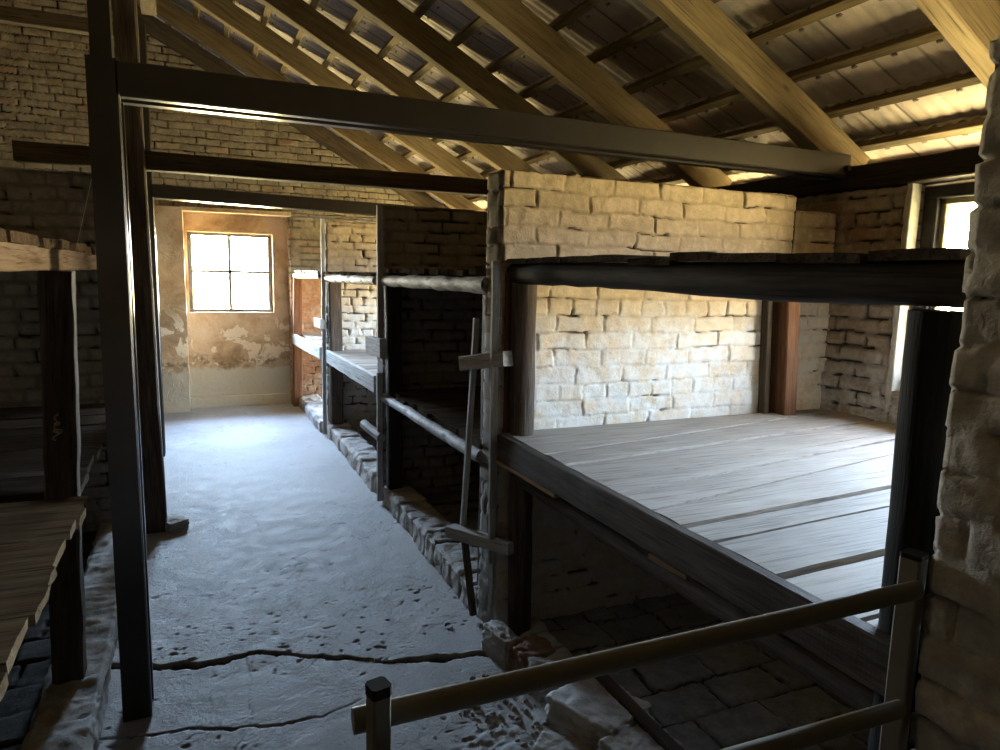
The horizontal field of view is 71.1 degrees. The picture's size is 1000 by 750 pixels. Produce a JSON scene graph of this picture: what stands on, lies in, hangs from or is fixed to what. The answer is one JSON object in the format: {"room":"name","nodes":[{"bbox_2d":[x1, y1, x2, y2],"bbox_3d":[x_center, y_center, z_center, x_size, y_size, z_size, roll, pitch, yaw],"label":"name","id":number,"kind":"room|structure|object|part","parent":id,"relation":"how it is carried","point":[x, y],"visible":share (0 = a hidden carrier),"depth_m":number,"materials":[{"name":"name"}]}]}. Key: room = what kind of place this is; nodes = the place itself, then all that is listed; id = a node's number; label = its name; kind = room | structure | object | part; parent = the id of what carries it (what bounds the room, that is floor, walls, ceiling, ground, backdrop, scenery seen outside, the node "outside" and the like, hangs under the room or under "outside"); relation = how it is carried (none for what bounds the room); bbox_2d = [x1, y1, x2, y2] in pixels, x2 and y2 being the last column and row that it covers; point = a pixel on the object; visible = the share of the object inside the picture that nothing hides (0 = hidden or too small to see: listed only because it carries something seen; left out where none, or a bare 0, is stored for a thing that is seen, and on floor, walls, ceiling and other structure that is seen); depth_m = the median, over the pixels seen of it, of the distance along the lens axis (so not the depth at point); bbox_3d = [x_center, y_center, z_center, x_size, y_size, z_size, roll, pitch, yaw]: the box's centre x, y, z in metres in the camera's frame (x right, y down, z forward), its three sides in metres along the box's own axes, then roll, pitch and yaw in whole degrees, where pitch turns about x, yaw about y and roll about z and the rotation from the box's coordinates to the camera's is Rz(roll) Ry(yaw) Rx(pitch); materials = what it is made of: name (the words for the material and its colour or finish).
{"room":"dormitory","nodes":[
{"label":"dormitory","id":0,"kind":"room"},
{"bbox_2d":[0,166,111,532],"bbox_3d":[-3.349,-0.073,3.895,2.187,2.192,0.214,-2,9,-24],"label":"wall","id":1,"kind":"structure","parent":0,"point":[40,203],"depth_m":4.04,"materials":[{"name":"grey brick"}]},
{"bbox_2d":[18,523,117,749],"bbox_3d":[-1.638,1.185,2.713,0.231,0.113,3.500,-2,9,-24],"label":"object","id":2,"kind":"structure","parent":1,"relation":"attached to","point":[69,715],"depth_m":2.62,"materials":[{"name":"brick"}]},
{"bbox_2d":[0,0,415,404],"bbox_3d":[-4.912,-1.983,7.440,9.500,4.900,0.337,-2,9,-24],"label":"wall","id":3,"kind":"structure","parent":0,"point":[43,93],"depth_m":7.79,"materials":[{"name":"brown brick"}]},
{"bbox_2d":[155,205,290,412],"bbox_3d":[-3.268,-0.774,8.342,1.500,2.333,0.517,-2,9,-24],"label":"wall","id":4,"kind":"structure","parent":0,"point":[210,359],"depth_m":8.36,"materials":[{"name":"beige paint"}]},
{"bbox_2d":[187,232,272,311],"bbox_3d":[-3.244,-1.232,8.446,0.965,0.931,0.060,-2,9,-24],"label":"window","id":5,"kind":"structure","parent":4,"relation":"in","point":[191,270],"depth_m":8.42,"materials":[{"name":"paint"}]},
{"bbox_3d":[-3.658,-1.215,8.265,0.060,0.931,0.036,-2,9,-24],"label":"frame","id":6,"kind":"part","parent":5,"relation":"part of","materials":[{"name":"paint"}]},
{"bbox_3d":[-3.234,-1.675,8.383,0.941,0.036,0.060,-2,9,-24],"label":"frame","id":7,"kind":"part","parent":5,"relation":"part of","materials":[{"name":"paint"}]},
{"bbox_3d":[-3.254,-0.789,8.509,0.941,0.036,0.060,-2,9,-24],"label":"frame","id":8,"kind":"part","parent":5,"relation":"part of","materials":[{"name":"paint"}]},
{"bbox_3d":[-2.830,-1.248,8.627,0.060,0.931,0.036,-2,9,-24],"label":"frame","id":9,"kind":"part","parent":5,"relation":"part of","materials":[{"name":"paint"}]},
{"bbox_2d":[291,215,375,220],"bbox_3d":[-4.992,-2.090,7.613,10.100,5.061,0.050,-2,9,-24],"label":"wall","id":10,"kind":"structure","parent":0,"point":[291,215],"depth_m":8.94,"materials":[{"name":"beige brick"}]},
{"bbox_2d":[325,221,376,433],"bbox_3d":[-0.839,-0.489,7.405,1.996,2.137,0.194,-2,9,-24],"label":"wall","id":11,"kind":"structure","parent":0,"point":[349,246],"depth_m":7.01,"materials":[{"name":"brick"}]},
{"bbox_2d":[299,394,322,431],"bbox_3d":[-2.065,0.412,7.989,0.284,0.135,1.590,-2,9,-24],"label":"trim","id":12,"kind":"structure","parent":11,"relation":"attached to","point":[311,405],"depth_m":7.99,"materials":[{"name":"brick"}]},
{"bbox_2d":[376,204,486,496],"bbox_3d":[0.047,-0.172,5.406,1.996,2.116,0.215,-2,9,-24],"label":"wall","id":13,"kind":"structure","parent":0,"point":[436,326],"depth_m":5.05,"materials":[{"name":"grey brick"}]},
{"bbox_2d":[327,422,376,493],"bbox_3d":[-1.241,0.676,6.190,0.245,0.156,2.000,-2,9,-24],"label":"trim","id":14,"kind":"structure","parent":13,"relation":"attached to","point":[360,455],"depth_m":6.04,"materials":[{"name":"brick"}]},
{"bbox_2d":[0,402,869,749],"bbox_3d":[-0.318,1.413,1.732,5.900,0.081,15.000,-2,9,-24],"label":"floor","id":15,"kind":"structure","parent":0,"point":[282,521],"depth_m":3.21,"materials":[{"name":"concrete"}]},
{"bbox_2d":[0,228,106,701],"bbox_3d":[-2.192,0.534,1.413,2.214,1.746,5.374,-2,9,-24],"label":"bunk","id":16,"kind":"object","parent":15,"relation":"on","point":[41,560],"visible":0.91,"depth_m":2.49,"materials":[{"name":"beige wood"}]},
{"bbox_2d":[52,414,62,440],"bbox_3d":[-1.572,0.185,2.485,0.034,0.098,0.018,-2,9,-24],"label":"twine","id":17,"kind":"object","parent":16,"relation":"hanging from","point":[57,423],"visible":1,"depth_m":2.48,"materials":[{"name":"fabric"}]},
{"bbox_3d":[-1.609,0.438,2.580,0.114,1.633,0.117,0,8,-24],"label":"post","id":18,"kind":"part","parent":16,"relation":"part of","materials":[{"name":"brown wood"}]},
{"bbox_2d":[77,178,91,242],"bbox_3d":[-1.966,-0.789,3.316,0.092,0.366,0.002,-2,9,-24],"label":"strand","id":19,"kind":"object","parent":16,"relation":"on","point":[91,178],"visible":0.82,"depth_m":3.31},
{"bbox_2d":[165,513,189,532],"bbox_3d":[-2.098,0.957,4.485,0.191,0.092,0.154,7,10,37],"label":"brick","id":20,"kind":"object","parent":15,"relation":"on","point":[175,522],"visible":0.7,"depth_m":4.44,"materials":[{"name":"grey brick"}]},
{"bbox_2d":[0,5,474,455],"bbox_3d":[-3.097,-1.060,5.933,7.152,3.621,0.142,-2,9,-24],"label":"frame","id":21,"kind":"object","parent":15,"relation":"on","point":[8,15],"visible":0.57,"depth_m":5.98,"materials":[{"name":"brown paint"}]},
{"bbox_3d":[-2.989,-1.063,5.980,0.096,3.620,0.142,-2,9,-24],"label":"post","id":22,"kind":"part","parent":21,"relation":"part of","materials":[{"name":"brown paint"}]},
{"bbox_2d":[12,0,488,533],"bbox_3d":[-0.862,-0.923,4.739,4.022,3.752,0.138,-2,9,-24],"label":"frame","id":23,"kind":"object","parent":15,"relation":"on","point":[140,160],"visible":0.7,"depth_m":4.23,"materials":[{"name":"brown wood"}]},
{"bbox_3d":[-2.149,-0.870,4.161,0.127,3.751,0.109,-3,9,-23],"label":"post","id":24,"kind":"part","parent":23,"relation":"part of","materials":[{"name":"brown wood"}]},
{"bbox_2d":[139,0,156,15],"bbox_3d":[-1.504,-2.599,2.609,0.130,0.149,7.252,-2,9,-24],"label":"purlin","id":25,"kind":"object","parent":23,"relation":"on","point":[147,7],"visible":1,"depth_m":5.73,"materials":[{"name":"brown wood"}]},
{"bbox_2d":[292,270,321,406],"bbox_3d":[-1.278,-0.375,8.245,2.079,1.658,1.658,-2,9,-24],"label":"bunk","id":26,"kind":"object","parent":15,"relation":"on","point":[312,344],"visible":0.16,"depth_m":8.39,"materials":[{"name":"red wood"}]},
{"bbox_3d":[-2.469,-0.400,8.531,0.106,1.573,0.156,-1,9,-24],"label":"post","id":27,"kind":"part","parent":26,"relation":"part of","materials":[{"name":"red wood"}]},
{"bbox_2d":[314,219,326,434],"bbox_3d":[-1.785,-0.465,6.968,0.082,2.132,0.322,-2,9,-24],"label":"post","id":28,"kind":"object","parent":15,"relation":"on","point":[320,323],"visible":1,"depth_m":6.89,"materials":[{"name":"wood"}]},
{"bbox_2d":[323,271,377,423],"bbox_3d":[-0.431,-0.095,6.431,1.989,1.652,2.012,-2,9,-24],"label":"bunk","id":29,"kind":"object","parent":15,"relation":"on","point":[359,366],"visible":0.3,"depth_m":6.76,"materials":[{"name":"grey wood"}]},
{"bbox_3d":[-1.627,-0.144,6.939,0.130,1.551,0.103,-2,9,-24],"label":"post","id":30,"kind":"part","parent":29,"relation":"part of","materials":[{"name":"brown wood"}]},
{"bbox_2d":[360,205,386,500],"bbox_3d":[-0.896,-0.134,4.973,0.071,2.081,0.448,-3,9,-29],"label":"post","id":31,"kind":"object","parent":15,"relation":"on","point":[374,346],"visible":0.98,"depth_m":4.91,"materials":[{"name":"wood"}]},
{"bbox_2d":[380,268,487,584],"bbox_3d":[0.427,0.189,4.487,1.992,1.680,1.851,-2,9,-24],"label":"bunk","id":32,"kind":"object","parent":15,"relation":"on","point":[448,407],"visible":0.35,"depth_m":4.38,"materials":[{"name":"wood"}]},
{"bbox_3d":[-0.749,0.159,4.923,0.108,1.562,0.095,-3,9,-24],"label":"post","id":33,"kind":"part","parent":32,"relation":"part of","materials":[{"name":"black wood"}]},
{"bbox_3d":[-0.039,0.391,3.376,0.106,1.572,0.097,-2,9,-24],"label":"post","id":34,"kind":"part","parent":32,"relation":"part of","materials":[{"name":"wood"}]},
{"bbox_2d":[84,0,851,722],"bbox_3d":[0.209,-0.647,3.045,3.435,3.770,0.167,-2,9,-24],"label":"frame","id":35,"kind":"object","parent":15,"relation":"on","point":[112,83],"visible":1,"depth_m":2.50,"materials":[{"name":"brown paint"}]},
{"bbox_3d":[-1.298,-1.745,2.212,0.063,1.430,0.080,-2,9,-24],"label":"post","id":36,"kind":"part","parent":35,"relation":"part of","materials":[{"name":"brown paint"}]},
{"bbox_3d":[-1.342,0.119,2.490,0.096,2.340,0.142,-2,9,-24],"label":"post","id":37,"kind":"part","parent":35,"relation":"part of","materials":[{"name":"brown paint"}]},
{"bbox_2d":[445,261,513,615],"bbox_3d":[-0.079,0.339,3.182,0.098,1.692,0.425,-6,11,-42],"label":"ladder","id":38,"kind":"object","parent":15,"relation":"on","point":[495,359],"visible":0.99,"depth_m":3.14,"materials":[{"name":"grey wood"}]},
{"bbox_2d":[481,620,520,669],"bbox_3d":[0.005,1.176,3.054,0.095,0.148,0.224,-4,10,-32],"label":"brick","id":39,"kind":"object","parent":15,"relation":"on","point":[497,637],"visible":0.85,"depth_m":3.02,"materials":[{"name":"grey brick"}]},
{"bbox_2d":[455,670,548,749],"bbox_3d":[0.097,1.303,2.587,0.512,0.031,0.765,-2,9,-24],"label":"crumbs","id":40,"kind":"object","parent":15,"relation":"on","point":[513,708],"visible":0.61,"depth_m":2.64,"materials":[{"name":"grey stone"}]},
{"bbox_2d":[508,634,555,670],"bbox_3d":[0.129,1.199,2.951,0.172,0.151,0.172,-3,9,-29],"label":"brick","id":41,"kind":"object","parent":15,"relation":"on","point":[532,645],"visible":0.56,"depth_m":2.92,"materials":[{"name":"red brick"}]},
{"bbox_2d":[527,651,569,701],"bbox_3d":[0.208,1.220,2.819,0.192,0.136,0.161,-1,9,-18],"label":"brick","id":42,"kind":"object","parent":15,"relation":"on","point":[540,696],"visible":0.23,"depth_m":2.82,"materials":[{"name":"grey brick"}]},
{"bbox_2d":[533,731,595,749],"bbox_3d":[0.222,1.320,2.432,0.228,0.067,0.134,5,9,26],"label":"brick","id":43,"kind":"object","parent":15,"relation":"on","point":[547,740],"visible":1,"depth_m":2.45,"materials":[{"name":"grey brick"}]},
{"bbox_2d":[544,678,654,749],"bbox_3d":[0.356,1.256,2.577,0.284,0.149,0.346,-6,11,-43],"label":"stone block","id":44,"kind":"object","parent":15,"relation":"on","point":[584,710],"visible":0.7,"depth_m":2.53,"materials":[{"name":"grey stone"}]},
{"bbox_2d":[595,675,683,749],"bbox_3d":[0.530,1.253,2.413,0.063,0.094,0.902,-2,10,-24],"label":"board","id":45,"kind":"object","parent":15,"relation":"on","point":[641,718],"visible":0.44,"depth_m":2.47,"materials":[{"name":"brown wood"}]},
{"bbox_2d":[351,547,928,749],"bbox_3d":[0.293,0.922,1.166,1.064,1.158,0.067,-2,9,-24],"label":"barrier","id":46,"kind":"object","parent":15,"relation":"on","point":[375,718],"visible":1,"depth_m":1.12,"materials":[{"name":"brown wood"}]},
{"bbox_3d":[-0.165,0.957,0.957,0.025,1.128,0.025,-5,10,-36],"label":"post","id":47,"kind":"part","parent":46,"relation":"part of","materials":[{"name":"brown wood"}]},
{"bbox_3d":[0.273,0.635,1.110,1.003,0.036,0.027,-2,9,-22],"label":"rail","id":48,"kind":"part","parent":46,"relation":"part of","materials":[{"name":"brown wood"}]},
{"bbox_3d":[0.756,0.906,1.381,0.037,1.150,0.037,-5,10,-36],"label":"post","id":49,"kind":"part","parent":46,"relation":"part of","materials":[{"name":"brown wood"}]},
{"bbox_2d":[597,724,682,749],"bbox_3d":[0.474,1.294,2.362,0.252,0.139,0.198,-4,10,-35],"label":"brick","id":50,"kind":"object","parent":15,"relation":"on","point":[631,738],"visible":0.69,"depth_m":2.36,"materials":[{"name":"grey brick"}]},
{"bbox_2d":[495,248,971,749],"bbox_3d":[1.261,0.451,2.624,1.981,1.726,2.002,-2,9,-24],"label":"bunk","id":51,"kind":"object","parent":15,"relation":"on","point":[777,507],"visible":0.92,"depth_m":2.05,"materials":[{"name":"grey wood"}]},
{"bbox_3d":[0.095,0.413,3.086,0.114,1.618,0.113,-3,9,-23],"label":"post","id":52,"kind":"part","parent":51,"relation":"part of","materials":[{"name":"brown wood"}]},
{"bbox_3d":[1.473,-0.144,3.650,0.089,0.762,0.149,-5,10,-23],"label":"post","id":53,"kind":"part","parent":51,"relation":"part of","materials":[{"name":"red wood"}]},
{"bbox_3d":[0.814,0.673,1.424,0.116,1.605,0.126,-2,9,-24],"label":"post","id":54,"kind":"part","parent":51,"relation":"part of","materials":[{"name":"black wood"}]},
{"bbox_2d":[154,0,999,224],"bbox_3d":[-1.952,-2.063,0.532,11.248,3.143,15.100,-2,9,-24],"label":"ceiling","id":55,"kind":"structure","parent":0,"point":[869,23],"depth_m":3.94,"materials":[{"name":"wood"}]},
{"bbox_2d":[193,4,199,44],"bbox_3d":[-1.564,-3.029,3.676,0.065,0.060,9.351,-2,9,-24],"label":"batten","id":56,"kind":"object","parent":55,"relation":"attached to","point":[196,10],"visible":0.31,"depth_m":6.73,"materials":[{"name":"brown wood"}]},
{"bbox_2d":[220,0,234,61],"bbox_3d":[-1.324,-2.897,3.802,0.067,0.063,9.351,-2,9,-24],"label":"batten","id":57,"kind":"object","parent":55,"relation":"attached to","point":[226,34],"visible":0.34,"depth_m":6.81,"materials":[{"name":"brown wood"}]},
{"bbox_2d":[279,0,319,75],"bbox_3d":[-0.846,-2.632,4.054,0.063,0.060,9.351,-2,9,-24],"label":"batten","id":58,"kind":"object","parent":55,"relation":"attached to","point":[314,3],"visible":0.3,"depth_m":6.07,"materials":[{"name":"brown wood"}]},
{"bbox_2d":[310,10,363,84],"bbox_3d":[-0.606,-2.501,4.181,0.066,0.062,9.351,-2,9,-24],"label":"batten","id":59,"kind":"object","parent":55,"relation":"attached to","point":[358,15],"visible":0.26,"depth_m":5.38,"materials":[{"name":"brown wood"}]},
{"bbox_2d":[351,0,436,87],"bbox_3d":[-0.367,-2.369,4.307,0.065,0.060,9.351,-2,9,-24],"label":"batten","id":60,"kind":"object","parent":55,"relation":"attached to","point":[422,9],"visible":0.33,"depth_m":5.29,"materials":[{"name":"brown wood"}]},
{"bbox_2d":[362,0,605,154],"bbox_3d":[0.114,-2.104,4.560,0.066,0.062,9.351,-2,9,-24],"label":"batten","id":61,"kind":"object","parent":55,"relation":"attached to","point":[585,6],"visible":0.38,"depth_m":4.50,"materials":[{"name":"brown wood"}]},
{"bbox_2d":[478,169,836,625],"bbox_3d":[0.861,0.116,3.568,1.996,2.101,0.195,-2,9,-24],"label":"wall","id":62,"kind":"structure","parent":0,"point":[603,356],"depth_m":3.33,"materials":[{"name":"brick"}]},
{"bbox_2d":[383,483,478,616],"bbox_3d":[-0.385,0.975,4.258,0.237,0.150,1.810,-2,9,-24],"label":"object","id":63,"kind":"structure","parent":62,"relation":"attached to","point":[410,508],"depth_m":4.15,"materials":[{"name":"stone"}]},
{"bbox_2d":[519,617,573,657],"bbox_3d":[0.418,1.270,2.571,0.168,0.077,1.570,-2,9,-24],"label":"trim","id":64,"kind":"structure","parent":62,"relation":"attached to","point":[538,627],"depth_m":3.14,"materials":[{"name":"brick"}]},
{"bbox_2d":[795,185,951,424],"bbox_3d":[2.411,0.240,2.816,0.309,2.138,15.116,-2,9,-24],"label":"wall","id":65,"kind":"structure","parent":0,"point":[853,377],"depth_m":3.63,"materials":[{"name":"brown brick"}]},
{"bbox_2d":[714,146,983,197],"bbox_3d":[2.351,-0.859,2.566,0.160,0.126,15.002,-2,9,-24],"label":"wall plate","id":66,"kind":"object","parent":65,"relation":"on","point":[959,164],"visible":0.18,"depth_m":3.42,"materials":[{"name":"brown wood"}]},
{"bbox_2d":[111,0,446,207],"bbox_3d":[-2.616,-3.123,8.060,4.882,2.751,0.106,-2,9,-24],"label":"rafter","id":67,"kind":"object","parent":66,"relation":"on","point":[155,28],"visible":0.52,"depth_m":8.15,"materials":[{"name":"brown wood"}]},
{"bbox_2d":[137,0,485,211],"bbox_3d":[-2.275,-3.005,7.289,4.886,2.743,0.104,-2,9,-24],"label":"rafter","id":68,"kind":"object","parent":66,"relation":"on","point":[169,12],"visible":0.59,"depth_m":7.13,"materials":[{"name":"brown wood"}]},
{"bbox_2d":[245,6,271,76],"bbox_3d":[-1.086,-2.765,3.928,0.065,0.060,9.350,-2,9,-24],"label":"batten","id":69,"kind":"object","parent":68,"relation":"on","point":[266,14],"visible":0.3,"depth_m":6.08,"materials":[{"name":"brown wood"}]},
{"bbox_2d":[188,0,487,201],"bbox_3d":[-1.857,-2.861,6.348,4.884,2.748,0.106,-2,9,-24],"label":"rafter","id":70,"kind":"object","parent":66,"relation":"on","point":[226,12],"visible":0.48,"depth_m":6.33,"materials":[{"name":"brown wood"}]},
{"bbox_2d":[258,0,539,172],"bbox_3d":[-1.449,-2.721,5.427,4.884,2.748,0.105,-2,9,-24],"label":"rafter","id":71,"kind":"object","parent":66,"relation":"on","point":[298,13],"visible":0.51,"depth_m":5.57,"materials":[{"name":"brown wood"}]},
{"bbox_2d":[383,0,720,167],"bbox_3d":[0.352,-1.973,4.686,0.064,0.062,9.350,-2,9,-24],"label":"batten","id":72,"kind":"object","parent":71,"relation":"on","point":[657,25],"visible":0.37,"depth_m":4.01,"materials":[{"name":"brown wood"}]},
{"bbox_2d":[345,0,628,180],"bbox_3d":[-1.049,-2.579,4.520,4.884,2.747,0.105,-2,9,-24],"label":"rafter","id":73,"kind":"object","parent":66,"relation":"on","point":[392,16],"visible":0.56,"depth_m":4.87,"materials":[{"name":"brown wood"}]},
{"bbox_2d":[340,16,486,139],"bbox_3d":[-0.127,-2.237,4.433,0.067,0.060,9.350,-2,9,-24],"label":"batten","id":74,"kind":"object","parent":73,"relation":"on","point":[478,22],"visible":0.23,"depth_m":4.72,"materials":[{"name":"brown wood"}]},
{"bbox_2d":[425,0,868,173],"bbox_3d":[0.591,-1.840,4.812,0.065,0.060,9.351,-2,9,-24],"label":"batten","id":75,"kind":"object","parent":73,"relation":"on","point":[831,7],"visible":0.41,"depth_m":3.34,"materials":[{"name":"brown wood"}]},
{"bbox_2d":[460,0,731,187],"bbox_3d":[-0.655,-2.445,3.633,4.885,2.745,0.106,-2,9,-24],"label":"rafter","id":76,"kind":"object","parent":66,"relation":"on","point":[512,19],"visible":0.71,"depth_m":4.17,"materials":[{"name":"brown wood"}]},
{"bbox_2d":[641,0,869,165],"bbox_3d":[-0.229,-2.300,2.672,4.884,2.749,0.104,-2,9,-24],"label":"rafter","id":77,"kind":"object","parent":66,"relation":"on","point":[700,23],"visible":0.88,"depth_m":3.41,"materials":[{"name":"brown wood"}]},
{"bbox_2d":[914,0,999,87],"bbox_3d":[0.180,-2.159,1.748,4.885,2.746,0.104,-2,9,-24],"label":"rafter","id":78,"kind":"object","parent":66,"relation":"on","point":[969,26],"visible":0.81,"depth_m":2.53,"materials":[{"name":"brown wood"}]},
{"bbox_2d":[424,25,944,194],"bbox_3d":[0.829,-1.708,4.937,0.065,0.061,9.351,-2,9,-24],"label":"batten","id":79,"kind":"object","parent":78,"relation":"on","point":[926,35],"visible":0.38,"depth_m":3.29,"materials":[{"name":"brown wood"}]},
{"bbox_2d":[443,71,981,207],"bbox_3d":[1.070,-1.577,5.064,0.067,0.059,9.351,-2,9,-24],"label":"batten","id":80,"kind":"object","parent":78,"relation":"on","point":[959,81],"visible":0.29,"depth_m":3.39,"materials":[{"name":"brown wood"}]},
{"bbox_2d":[649,118,985,184],"bbox_3d":[1.309,-1.444,5.190,0.067,0.059,9.351,-2,9,-24],"label":"batten","id":81,"kind":"object","parent":78,"relation":"on","point":[973,126],"visible":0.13,"depth_m":3.47,"materials":[{"name":"brown wood"}]},
{"bbox_2d":[885,183,921,404],"bbox_3d":[1.978,-0.386,3.446,0.071,1.080,0.038,-2,9,-24],"label":"trim","id":82,"kind":"structure","parent":65,"relation":"attached to","point":[913,196],"depth_m":3.44,"materials":[{"name":"paint"}]},
{"bbox_2d":[913,181,974,309],"bbox_3d":[2.371,-0.318,2.818,0.070,1.000,1.460,-2,9,-24],"label":"window","id":83,"kind":"structure","parent":65,"relation":"in","point":[938,199],"depth_m":3.36,"materials":[{"name":"paint"}]},
{"bbox_3d":[2.092,-0.414,3.447,0.060,1.000,0.070,-2,9,-24],"label":"frame","id":84,"kind":"part","parent":83,"relation":"part of","materials":[{"name":"paint"}]},
{"bbox_3d":[2.128,-0.409,3.416,0.028,0.880,0.028,-2,9,-24],"label":"sash","id":85,"kind":"part","parent":83,"relation":"part of","materials":[{"name":"brown wood"}]},
{"bbox_3d":[2.381,-0.783,2.752,0.070,0.060,1.450,-2,9,-24],"label":"frame","id":86,"kind":"part","parent":83,"relation":"part of","materials":[{"name":"paint"}]},
{"bbox_3d":[2.399,-0.740,2.766,0.028,0.028,1.330,-2,9,-24],"label":"sash","id":87,"kind":"part","parent":83,"relation":"part of","materials":[{"name":"brown wood"}]},
{"bbox_2d":[930,179,974,185],"bbox_3d":[-1.883,-0.882,0.743,9.910,0.490,15.100,-2,9,-24],"label":"trim","id":88,"kind":"structure","parent":65,"relation":"attached to","point":[969,180],"depth_m":3.48,"materials":[{"name":"beige wood"}]},
{"bbox_2d":[909,34,999,749],"bbox_3d":[1.729,0.434,1.605,2.001,2.064,0.223,-2,9,-24],"label":"wall","id":89,"kind":"structure","parent":0,"point":[957,692],"depth_m":1.20,"materials":[{"name":"brick"}]}
]}

